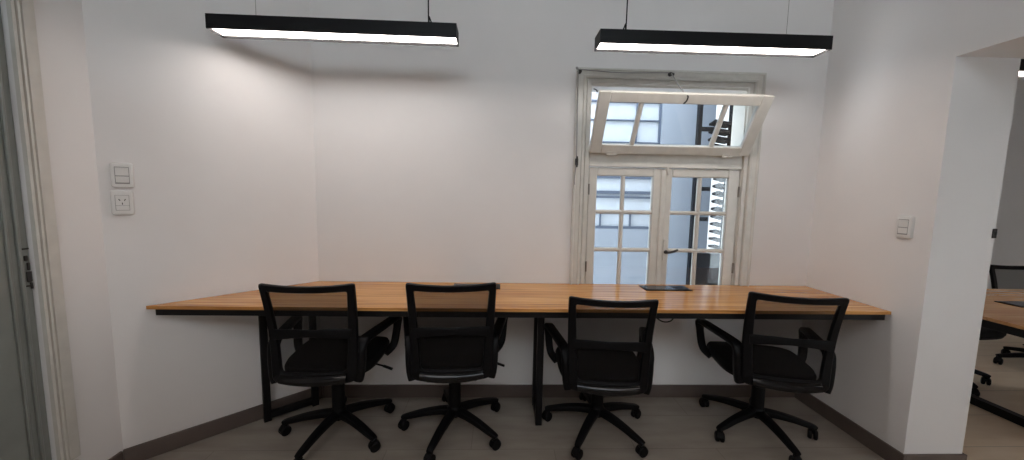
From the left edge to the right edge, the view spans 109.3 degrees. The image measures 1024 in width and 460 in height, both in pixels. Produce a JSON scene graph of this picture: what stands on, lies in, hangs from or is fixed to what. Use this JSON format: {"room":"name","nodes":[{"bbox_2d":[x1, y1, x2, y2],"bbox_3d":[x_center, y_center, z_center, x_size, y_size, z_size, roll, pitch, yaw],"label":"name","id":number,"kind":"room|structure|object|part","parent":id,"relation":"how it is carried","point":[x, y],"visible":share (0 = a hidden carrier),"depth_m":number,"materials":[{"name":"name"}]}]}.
{"room":"office","nodes":[
{"label":"office","id":0,"kind":"room"},
{"bbox_2d":[0,0,123,459],"bbox_3d":[-1.793,-0.636,0.001,0.120,3.800,3.042,1,6,-2],"label":"wall","id":1,"kind":"structure","parent":0,"point":[59,23],"depth_m":1.50,"materials":[{"name":"paint"}]},
{"bbox_2d":[0,0,80,459],"bbox_3d":[-1.788,-0.130,0.910,0.076,2.235,0.994,1,6,-2],"label":"door frame","id":2,"kind":"structure","parent":1,"relation":"in","point":[24,433],"depth_m":1.34,"materials":[{"name":"beige paint"}]},
{"bbox_3d":[-1.780,-0.063,0.927,0.010,2.100,0.770,1,6,-2],"label":"panel moulding","id":3,"kind":"part","parent":2,"relation":"part of","materials":[{"name":"grey paint"}]},
{"bbox_3d":[-1.798,0.144,1.348,0.008,0.155,0.020,1,6,-2],"label":"lock plate","id":4,"kind":"part","parent":2,"relation":"part of","materials":[{"name":"metal"}]},
{"bbox_2d":[108,451,123,459],"bbox_3d":[-1.760,1.214,0.179,0.012,0.084,3.030,1,6,-2],"label":"baseboard","id":5,"kind":"structure","parent":1,"relation":"attached to","point":[119,456],"depth_m":1.66,"materials":[{"name":"wood"}]},
{"bbox_2d":[82,0,322,448],"bbox_3d":[-1.515,-0.813,1.859,0.863,3.800,0.120,-4,8,-44],"label":"wall","id":6,"kind":"structure","parent":0,"point":[216,133],"depth_m":1.80,"materials":[{"name":"paint"}]},
{"bbox_2d":[109,162,134,187],"bbox_3d":[-1.733,-0.243,1.613,0.072,0.112,0.018,-4,8,-44],"label":"light switch","id":7,"kind":"object","parent":6,"relation":"attached to","point":[121,174],"visible":1,"depth_m":1.61,"materials":[{"name":"white plastic"}]},
{"bbox_2d":[110,190,134,214],"bbox_3d":[-1.739,-0.122,1.621,0.072,0.112,0.018,-4,8,-44],"label":"wall socket","id":8,"kind":"object","parent":6,"relation":"attached to","point":[122,201],"visible":1,"depth_m":1.62,"materials":[{"name":"white plastic"}]},
{"bbox_2d":[123,386,322,459],"bbox_3d":[-1.504,1.041,1.992,0.859,0.084,0.012,-4,8,-44],"label":"baseboard","id":9,"kind":"structure","parent":6,"relation":"attached to","point":[152,448],"depth_m":1.89,"materials":[{"name":"wood"}]},
{"bbox_2d":[309,0,833,384],"bbox_3d":[0.348,-0.815,2.228,3.222,3.800,0.120,1,6,-2],"label":"wall","id":10,"kind":"structure","parent":0,"point":[433,163],"depth_m":2.19,"materials":[{"name":"paint"}]},
{"bbox_2d":[323,384,794,397],"bbox_3d":[0.336,1.040,2.344,3.060,0.084,0.012,1,6,-2],"label":"baseboard","id":11,"kind":"structure","parent":10,"relation":"attached to","point":[351,390],"depth_m":2.33,"materials":[{"name":"wood"}]},
{"bbox_2d":[569,67,774,285],"bbox_3d":[0.932,-0.267,2.187,1.146,1.358,0.347,1,6,-2],"label":"window","id":12,"kind":"structure","parent":10,"relation":"in","point":[593,158],"depth_m":2.22,"materials":[{"name":"beige paint"}]},
{"bbox_3d":[0.693,0.000,2.278,0.459,0.772,0.038,1,6,-2],"label":"frame","id":13,"kind":"part","parent":12,"relation":"part of","materials":[{"name":"beige paint"}]},
{"bbox_3d":[0.661,-0.601,2.089,0.587,0.683,0.158,1,6,-2],"label":"sash cord","id":14,"kind":"part","parent":12,"relation":"part of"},
{"bbox_3d":[0.962,0.126,2.276,0.032,0.130,0.008,1,6,-2],"label":"handle plate","id":15,"kind":"part","parent":12,"relation":"part of","materials":[{"name":"beige paint"}]},
{"bbox_3d":[0.990,0.134,2.259,0.079,0.036,0.039,1,6,-2],"label":"lever handle","id":16,"kind":"part","parent":12,"relation":"part of","materials":[{"name":"metal"}]},
{"bbox_3d":[0.954,-0.606,2.092,0.970,0.356,0.034,1,36,-2],"label":"sash frame","id":17,"kind":"part","parent":12,"relation":"part of","materials":[{"name":"beige paint"}]},
{"bbox_3d":[1.166,0.007,2.294,0.479,0.772,0.038,1,6,-2],"label":"frame","id":18,"kind":"part","parent":12,"relation":"part of","materials":[{"name":"beige paint"}]},
{"bbox_2d":[146,334,1023,459],"bbox_3d":[1.786,1.256,1.363,8.500,0.100,5.550,1,6,-2],"label":"floor","id":19,"kind":"structure","parent":0,"point":[671,428],"depth_m":1.98,"materials":[{"name":"tile"}]},
{"bbox_2d":[258,283,401,459],"bbox_3d":[-0.929,0.652,1.912,0.611,0.894,0.617,1,6,-4],"label":"office chair","id":20,"kind":"object","parent":19,"relation":"on","point":[315,340],"visible":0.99,"depth_m":1.66,"materials":[{"name":"black plastic"}]},
{"bbox_3d":[-1.146,0.599,1.874,0.081,0.226,0.434,-1,6,-16],"label":"armrest","id":21,"kind":"part","parent":20,"relation":"part of","materials":[{"name":"black plastic"}]},
{"bbox_2d":[279,424,288,431],"bbox_3d":[-1.214,1.051,1.933,0.036,0.050,0.045,5,7,34],"label":"caster wheel","id":22,"kind":"object","parent":20,"relation":"attached to","point":[284,427],"depth_m":1.92,"materials":[{"name":"black plastic"}]},
{"bbox_3d":[-1.091,1.001,1.946,0.268,0.076,0.050,1,6,-5],"label":"leg","id":23,"kind":"part","parent":20,"relation":"part of","materials":[{"name":"black plastic"}]},
{"bbox_3d":[-0.905,0.476,1.633,0.407,0.489,0.095,1,6,-4],"label":"frame","id":24,"kind":"part","parent":20,"relation":"part of","materials":[{"name":"black plastic"}]},
{"bbox_3d":[-0.968,1.017,1.807,0.050,0.076,0.268,2,6,12],"label":"leg","id":25,"kind":"part","parent":20,"relation":"part of","materials":[{"name":"black plastic"}]},
{"bbox_3d":[-0.797,1.013,1.881,0.268,0.076,0.050,4,7,30],"label":"leg","id":26,"kind":"part","parent":20,"relation":"part of","materials":[{"name":"black plastic"}]},
{"bbox_3d":[-0.815,0.994,2.065,0.268,0.076,0.050,-4,7,-41],"label":"leg","id":27,"kind":"part","parent":20,"relation":"part of","materials":[{"name":"black plastic"}]},
{"bbox_2d":[359,336,389,369],"bbox_3d":[-0.930,0.667,1.963,0.466,0.064,0.462,1,6,-4],"label":"seat cushion","id":28,"kind":"object","parent":20,"relation":"on","point":[379,346],"depth_m":1.97,"materials":[{"name":"black fabric"}]},
{"bbox_3d":[-0.703,0.604,1.905,0.081,0.226,0.434,2,6,8],"label":"armrest","id":29,"kind":"part","parent":20,"relation":"part of","materials":[{"name":"black plastic"}]},
{"bbox_3d":[-0.764,0.746,1.994,0.217,0.047,0.020,1,6,-2],"label":"height lever","id":30,"kind":"part","parent":20,"relation":"part of","materials":[{"name":"black plastic"}]},
{"bbox_2d":[398,282,507,459],"bbox_3d":[-0.312,0.656,1.960,0.612,0.898,0.625,0,6,-6],"label":"office chair","id":31,"kind":"object","parent":19,"relation":"on","point":[451,335],"visible":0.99,"depth_m":1.70,"materials":[{"name":"black plastic"}]},
{"bbox_2d":[398,419,406,427],"bbox_3d":[-0.599,1.056,1.995,0.036,0.050,0.045,5,7,38],"label":"caster wheel","id":32,"kind":"object","parent":31,"relation":"attached to","point":[402,423],"depth_m":1.98,"materials":[{"name":"black plastic"}]},
{"bbox_3d":[-0.527,0.603,1.911,0.081,0.226,0.434,-1,6,-18],"label":"armrest","id":33,"kind":"part","parent":31,"relation":"part of","materials":[{"name":"black plastic"}]},
{"bbox_3d":[-0.475,1.007,2.000,0.268,0.076,0.050,1,6,-2],"label":"leg","id":34,"kind":"part","parent":31,"relation":"part of","materials":[{"name":"black plastic"}]},
{"bbox_2d":[423,452,432,459],"bbox_3d":[-0.399,1.085,1.740,0.036,0.050,0.045,4,7,31],"label":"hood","id":35,"kind":"object","parent":31,"relation":"attached to","point":[429,455],"depth_m":1.73,"materials":[{"name":"black plastic"}]},
{"bbox_3d":[-0.361,1.023,1.854,0.050,0.076,0.268,3,6,16],"label":"leg","id":36,"kind":"part","parent":31,"relation":"part of","materials":[{"name":"black plastic"}]},
{"bbox_3d":[-0.371,0.994,2.154,0.050,0.076,0.268,-1,6,-20],"label":"leg","id":37,"kind":"part","parent":31,"relation":"part of","materials":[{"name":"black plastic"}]},
{"bbox_3d":[-0.279,0.479,1.678,0.407,0.489,0.095,0,6,-6],"label":"frame","id":38,"kind":"part","parent":31,"relation":"part of","materials":[{"name":"black plastic"}]},
{"bbox_3d":[-0.186,1.020,1.917,0.268,0.076,0.050,5,7,34],"label":"leg","id":39,"kind":"part","parent":31,"relation":"part of","materials":[{"name":"black plastic"}]},
{"bbox_3d":[-0.192,1.002,2.103,0.268,0.076,0.050,-3,7,-38],"label":"leg","id":40,"kind":"part","parent":31,"relation":"part of","materials":[{"name":"black plastic"}]},
{"bbox_3d":[-0.085,0.606,1.957,0.081,0.226,0.434,2,6,6],"label":"armrest","id":41,"kind":"part","parent":31,"relation":"part of","materials":[{"name":"black plastic"}]},
{"bbox_2d":[146,281,890,424],"bbox_3d":[0.080,0.729,2.050,3.616,0.749,0.513,1,6,-2],"label":"desk","id":42,"kind":"object","parent":19,"relation":"on","point":[538,301],"visible":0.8,"depth_m":1.98,"materials":[{"name":"laminate"}]},
{"bbox_3d":[-1.378,0.714,2.022,0.036,0.732,0.036,-4,7,-41],"label":"leg","id":43,"kind":"part","parent":42,"relation":"part of","materials":[{"name":"black metal"}]},
{"bbox_3d":[-1.195,0.702,2.182,0.036,0.732,0.036,-4,7,-41],"label":"leg","id":44,"kind":"part","parent":42,"relation":"part of","materials":[{"name":"black metal"}]},
{"bbox_2d":[454,283,499,288],"bbox_3d":[-0.210,0.334,2.160,0.280,0.006,0.112,1,6,-2],"label":"box","id":45,"kind":"object","parent":42,"relation":"on","point":[498,285],"visible":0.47,"depth_m":2.18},
{"bbox_3d":[0.100,0.412,1.789,3.570,0.032,0.032,1,6,-2],"label":"rail","id":46,"kind":"part","parent":42,"relation":"part of","materials":[{"name":"black metal"}]},
{"bbox_3d":[0.150,0.721,2.233,0.036,0.732,0.036,1,6,-2],"label":"leg","id":47,"kind":"part","parent":42,"relation":"part of","materials":[{"name":"black metal"}]},
{"bbox_3d":[0.156,0.741,2.037,0.036,0.732,0.036,1,6,-2],"label":"leg","id":48,"kind":"part","parent":42,"relation":"part of","materials":[{"name":"black metal"}]},
{"bbox_2d":[639,285,692,290],"bbox_3d":[0.927,0.351,2.196,0.280,0.006,0.112,1,6,-2],"label":"box","id":49,"kind":"object","parent":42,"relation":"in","point":[645,287],"visible":1,"depth_m":2.17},
{"bbox_3d":[0.886,0.348,2.194,0.173,0.002,0.092,1,6,-2],"label":"lid","id":50,"kind":"part","parent":49,"relation":"part of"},
{"bbox_3d":[1.015,0.350,2.199,0.081,0.002,0.092,1,6,-2],"label":"lid","id":51,"kind":"part","parent":49,"relation":"part of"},
{"bbox_2d":[542,296,658,459],"bbox_3d":[0.478,0.700,1.994,0.609,0.834,0.631,1,6,4],"label":"office chair","id":52,"kind":"object","parent":19,"relation":"on","point":[608,351],"visible":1,"depth_m":1.74,"materials":[{"name":"black plastic"}]},
{"bbox_2d":[542,410,549,417],"bbox_3d":[0.199,1.061,2.099,0.045,0.050,0.036,-3,7,-36],"label":"caster","id":53,"kind":"object","parent":52,"relation":"attached to","point":[546,413],"depth_m":2.09,"materials":[{"name":"black plastic"}]},
{"bbox_3d":[0.257,0.674,1.982,0.081,0.226,0.434,0,6,-8],"label":"armrest","id":54,"kind":"part","parent":52,"relation":"part of","materials":[{"name":"black plastic"}]},
{"bbox_2d":[555,347,561,373],"bbox_3d":[0.482,0.745,2.040,0.466,0.064,0.462,1,6,4],"label":"seat cushion","id":55,"kind":"object","parent":52,"relation":"on","point":[558,359],"depth_m":2.04,"materials":[{"name":"black fabric"}]},
{"bbox_3d":[0.321,1.015,2.071,0.268,0.076,0.050,2,6,14],"label":"leg","id":56,"kind":"part","parent":52,"relation":"part of","materials":[{"name":"black plastic"}]},
{"bbox_2d":[572,446,580,456],"bbox_3d":[0.321,1.092,1.799,0.045,0.050,0.036,-4,8,-43],"label":"caster","id":57,"kind":"object","parent":52,"relation":"attached to","point":[576,451],"depth_m":1.79,"materials":[{"name":"black plastic"}]},
{"bbox_3d":[0.390,1.033,1.899,0.050,0.076,0.268,5,7,32],"label":"leg","id":58,"kind":"part","parent":52,"relation":"part of","materials":[{"name":"black plastic"}]},
{"bbox_3d":[0.464,1.006,2.190,0.050,0.076,0.268,1,6,-4],"label":"leg","id":59,"kind":"part","parent":52,"relation":"part of","materials":[{"name":"black plastic"}]},
{"bbox_3d":[0.464,0.554,1.710,0.407,0.489,0.095,1,6,4],"label":"frame","id":60,"kind":"part","parent":52,"relation":"part of","materials":[{"name":"black plastic"}]},
{"bbox_3d":[0.622,1.018,2.091,0.268,0.076,0.050,-1,6,-22],"label":"leg","id":61,"kind":"part","parent":52,"relation":"part of","materials":[{"name":"black plastic"}]},
{"bbox_3d":[0.576,1.035,1.912,0.050,0.076,0.268,-4,7,-40],"label":"leg","id":62,"kind":"part","parent":52,"relation":"part of","materials":[{"name":"black plastic"}]},
{"bbox_3d":[0.700,0.685,1.951,0.081,0.226,0.434,3,6,16],"label":"armrest","id":63,"kind":"part","parent":52,"relation":"part of","materials":[{"name":"black plastic"}]},
{"bbox_2d":[695,291,848,459],"bbox_3d":[1.379,0.703,1.995,0.608,0.860,0.612,2,6,12],"label":"office chair","id":64,"kind":"object","parent":19,"relation":"on","point":[788,344],"visible":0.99,"depth_m":1.75,"materials":[{"name":"black plastic"}]},
{"bbox_3d":[1.159,0.660,2.023,0.081,0.226,0.434,1,6,0],"label":"armrest","id":65,"kind":"part","parent":64,"relation":"part of","materials":[{"name":"black plastic"}]},
{"bbox_2d":[707,341,732,372],"bbox_3d":[1.388,0.735,2.050,0.466,0.064,0.462,2,6,12],"label":"seat cushion","id":66,"kind":"object","parent":64,"relation":"on","point":[721,352],"depth_m":2.08,"materials":[{"name":"black fabric"}]},
{"bbox_2d":[717,430,723,439],"bbox_3d":[1.114,1.093,1.944,0.036,0.050,0.045,3,6,19],"label":"caster","id":67,"kind":"object","parent":64,"relation":"attached to","point":[720,434],"depth_m":1.93,"materials":[{"name":"black plastic"}]},
{"bbox_3d":[1.276,1.022,2.167,0.050,0.076,0.268,-3,7,-39],"label":"leg","id":68,"kind":"part","parent":64,"relation":"part of","materials":[{"name":"black plastic"}]},
{"bbox_3d":[1.228,1.039,1.989,0.268,0.076,0.050,-1,6,-21],"label":"leg","id":69,"kind":"part","parent":64,"relation":"part of","materials":[{"name":"black plastic"}]},
{"bbox_3d":[1.383,1.052,1.887,0.050,0.076,0.268,1,6,-3],"label":"leg","id":70,"kind":"part","parent":64,"relation":"part of","materials":[{"name":"black plastic"}]},
{"bbox_3d":[1.528,1.043,2.004,0.268,0.076,0.050,3,6,15],"label":"leg","id":71,"kind":"part","parent":64,"relation":"part of","materials":[{"name":"black plastic"}]},
{"bbox_3d":[1.327,0.542,1.726,0.407,0.489,0.095,2,6,12],"label":"frame","id":72,"kind":"part","parent":64,"relation":"part of","materials":[{"name":"black plastic"}]},
{"bbox_2d":[793,454,801,459],"bbox_3d":[1.387,1.115,1.768,0.036,0.050,0.045,2,6,12],"label":"caster","id":73,"kind":"object","parent":64,"relation":"attached to","point":[795,456],"depth_m":1.76,"materials":[{"name":"black plastic"}]},
{"bbox_3d":[1.593,0.677,1.931,0.081,0.226,0.434,4,6,24],"label":"armrest","id":74,"kind":"part","parent":64,"relation":"part of","materials":[{"name":"black plastic"}]},
{"bbox_2d":[971,327,1005,396],"bbox_3d":[3.158,0.649,2.695,0.610,0.894,0.624,0,6,-7],"label":"office chair","id":75,"kind":"object","parent":19,"relation":"on","point":[985,333],"visible":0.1,"depth_m":2.44,"materials":[{"name":"black plastic"}]},
{"bbox_2d":[972,388,978,394],"bbox_3d":[3.112,1.080,2.445,0.036,0.050,0.045,3,6,23],"label":"caster","id":76,"kind":"object","parent":75,"relation":"attached to","point":[975,391],"depth_m":2.43,"materials":[{"name":"black plastic"}]},
{"bbox_3d":[3.298,1.012,2.650,0.268,0.076,0.050,4,6,26],"label":"leg","id":77,"kind":"part","parent":75,"relation":"part of","materials":[{"name":"black plastic"}]},
{"bbox_2d":[979,327,1005,338],"bbox_3d":[3.166,0.674,2.652,0.466,0.064,0.462,0,6,-7],"label":"seat cushion","id":78,"kind":"object","parent":75,"relation":"on","point":[985,333],"depth_m":2.44,"materials":[{"name":"black fabric"}]},
{"bbox_2d":[970,289,1023,426],"bbox_3d":[3.484,0.805,1.961,2.300,0.739,0.950,1,6,-2],"label":"meeting table","id":79,"kind":"object","parent":19,"relation":"on","point":[1005,318],"visible":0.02,"depth_m":2.00,"materials":[{"name":"brown laminate"}]},
{"bbox_3d":[3.490,0.475,1.939,2.260,0.042,0.910,1,6,-2],"label":"under frame","id":80,"kind":"part","parent":79,"relation":"part of","materials":[{"name":"black metal"}]},
{"bbox_2d":[994,301,1023,307],"bbox_3d":[2.928,0.414,2.026,0.340,0.006,0.110,1,6,-2],"label":"box","id":81,"kind":"object","parent":79,"relation":"on","point":[1013,303],"visible":1,"depth_m":2.03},
{"bbox_3d":[2.928,0.412,2.025,0.316,0.002,0.090,1,6,-2],"label":"lid","id":82,"kind":"part","parent":81,"relation":"part of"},
{"bbox_2d":[989,264,1023,364],"bbox_3d":[4.209,0.711,2.828,0.606,0.784,0.589,1,6,2],"label":"office chair","id":83,"kind":"object","parent":19,"relation":"on","point":[1001,276],"visible":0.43,"depth_m":3.05,"materials":[{"name":"black plastic"}]},
{"bbox_3d":[4.221,0.540,3.060,0.407,0.489,0.095,1,6,2],"label":"frame","id":84,"kind":"part","parent":83,"relation":"part of","materials":[{"name":"black plastic"}]},
{"bbox_3d":[4.058,1.002,2.894,0.268,0.076,0.050,4,6,24],"label":"leg","id":85,"kind":"part","parent":83,"relation":"part of","materials":[{"name":"black plastic"}]},
{"bbox_3d":[4.219,0.996,2.986,0.050,0.076,0.268,2,6,6],"label":"leg","id":86,"kind":"part","parent":83,"relation":"part of","materials":[{"name":"black plastic"}]},
{"bbox_2d":[706,58,1023,288],"bbox_3d":[3.970,-0.910,3.869,3.632,3.800,0.120,1,6,-2],"label":"wall","id":87,"kind":"structure","parent":0,"point":[1008,246],"depth_m":3.91,"materials":[{"name":"paint"}]},
{"bbox_2d":[709,0,1023,453],"bbox_3d":[2.092,-0.681,1.181,0.296,3.800,5.150,1,6,-2],"label":"wall","id":88,"kind":"structure","parent":0,"point":[919,100],"depth_m":1.75,"materials":[{"name":"paint"}]},
{"bbox_2d":[795,393,966,459],"bbox_3d":[2.010,1.022,2.840,0.320,0.084,2.180,1,6,-2],"label":"baseboard","id":89,"kind":"structure","parent":88,"relation":"attached to","point":[878,446],"depth_m":1.94,"materials":[{"name":"wood"}]},
{"bbox_2d":[895,215,914,238],"bbox_3d":[1.905,-0.016,1.764,0.018,0.112,0.072,1,6,-2],"label":"light switch","id":90,"kind":"object","parent":88,"relation":"attached to","point":[904,228],"visible":1,"depth_m":1.75,"materials":[{"name":"white plastic"}]},
{"bbox_2d":[991,229,997,237],"bbox_3d":[2.207,0.016,1.659,0.020,0.044,0.008,1,6,-2],"label":"latch plate","id":91,"kind":"object","parent":88,"relation":"attached to","point":[994,231],"visible":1,"depth_m":1.66,"materials":[{"name":"metal"}]},
{"bbox_3d":[1.858,-2.635,0.981,8.500,0.120,5.550,1,6,-2],"label":"ceiling","id":92,"kind":"structure","parent":0,"visible":0},
{"bbox_2d":[205,0,458,46],"bbox_3d":[-0.805,-1.792,1.626,1.122,1.780,0.106,1,6,-3],"label":"pendant lamp","id":93,"kind":"object","parent":92,"relation":"hanging from","point":[236,26],"visible":1,"depth_m":1.67,"materials":[{"name":"metal"}]},
{"bbox_2d":[213,29,456,43],"bbox_3d":[-0.821,-0.920,1.712,1.114,0.004,0.098,1,6,-3],"label":"diffuser","id":94,"kind":"object","parent":93,"relation":"attached to","point":[372,36],"depth_m":1.71,"materials":[{"name":"white plastic"}]},
{"bbox_3d":[-0.374,-1.802,1.644,0.026,1.750,0.006,1,6,-3],"label":"power cord","id":95,"kind":"part","parent":93,"relation":"part of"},
{"bbox_2d":[594,0,832,57],"bbox_3d":[0.991,-1.766,1.694,1.122,1.780,0.106,1,6,-2],"label":"pendant lamp","id":96,"kind":"object","parent":92,"relation":"hanging from","point":[606,40],"visible":1,"depth_m":1.74,"materials":[{"name":"metal"}]},
{"bbox_3d":[0.560,-1.788,1.681,0.026,1.750,0.006,1,6,-2],"label":"power cord","id":97,"kind":"part","parent":96,"relation":"part of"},
{"bbox_2d":[597,43,823,54],"bbox_3d":[0.975,-0.894,1.780,1.114,0.004,0.098,1,6,-2],"label":"diffuser","id":98,"kind":"object","parent":96,"relation":"attached to","point":[667,48],"depth_m":1.78,"materials":[{"name":"white plastic"}]},
{"bbox_2d":[1018,59,1023,77],"bbox_3d":[3.322,-1.750,1.965,1.122,1.780,0.106,1,6,-2],"label":"pendant lamp","id":99,"kind":"object","parent":92,"relation":"hanging from","point":[1021,70],"visible":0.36,"depth_m":1.98,"materials":[{"name":"metal"}]},
{"label":"outside","id":100,"kind":"structure","parent":0,"visible":0},
{"bbox_3d":[1.555,1.540,3.643,7.000,0.120,2.155,1,6,-2],"label":"floor","id":101,"kind":"structure","parent":100,"visible":0},
{"bbox_2d":[590,92,716,284],"bbox_3d":[1.475,-1.196,4.263,6.600,5.200,0.280,1,6,-2],"label":"building","id":102,"kind":"structure","parent":101,"relation":"on","point":[660,123],"depth_m":4.26,"materials":[{"name":"grey concrete"}]},
{"bbox_2d":[686,104,733,284],"bbox_3d":[1.782,-0.137,3.261,0.347,3.300,0.100,1,6,-2],"label":"stair","id":103,"kind":"structure","parent":101,"relation":"on","point":[707,264],"depth_m":3.25,"materials":[{"name":"black metal"}]},
{"bbox_3d":[1.625,-0.139,3.256,0.034,3.300,0.040,1,6,-2],"label":"post","id":104,"kind":"part","parent":103,"relation":"part of","materials":[{"name":"black metal"}]},
{"bbox_3d":[1.783,0.709,3.345,0.313,1.000,0.036,1,6,-2],"label":"solid panel","id":105,"kind":"part","parent":103,"relation":"part of","materials":[{"name":"black metal"}]},
{"bbox_3d":[1.910,-0.135,3.265,0.030,3.300,0.040,1,6,-2],"label":"post","id":106,"kind":"part","parent":103,"relation":"part of","materials":[{"name":"black metal"}]}
]}

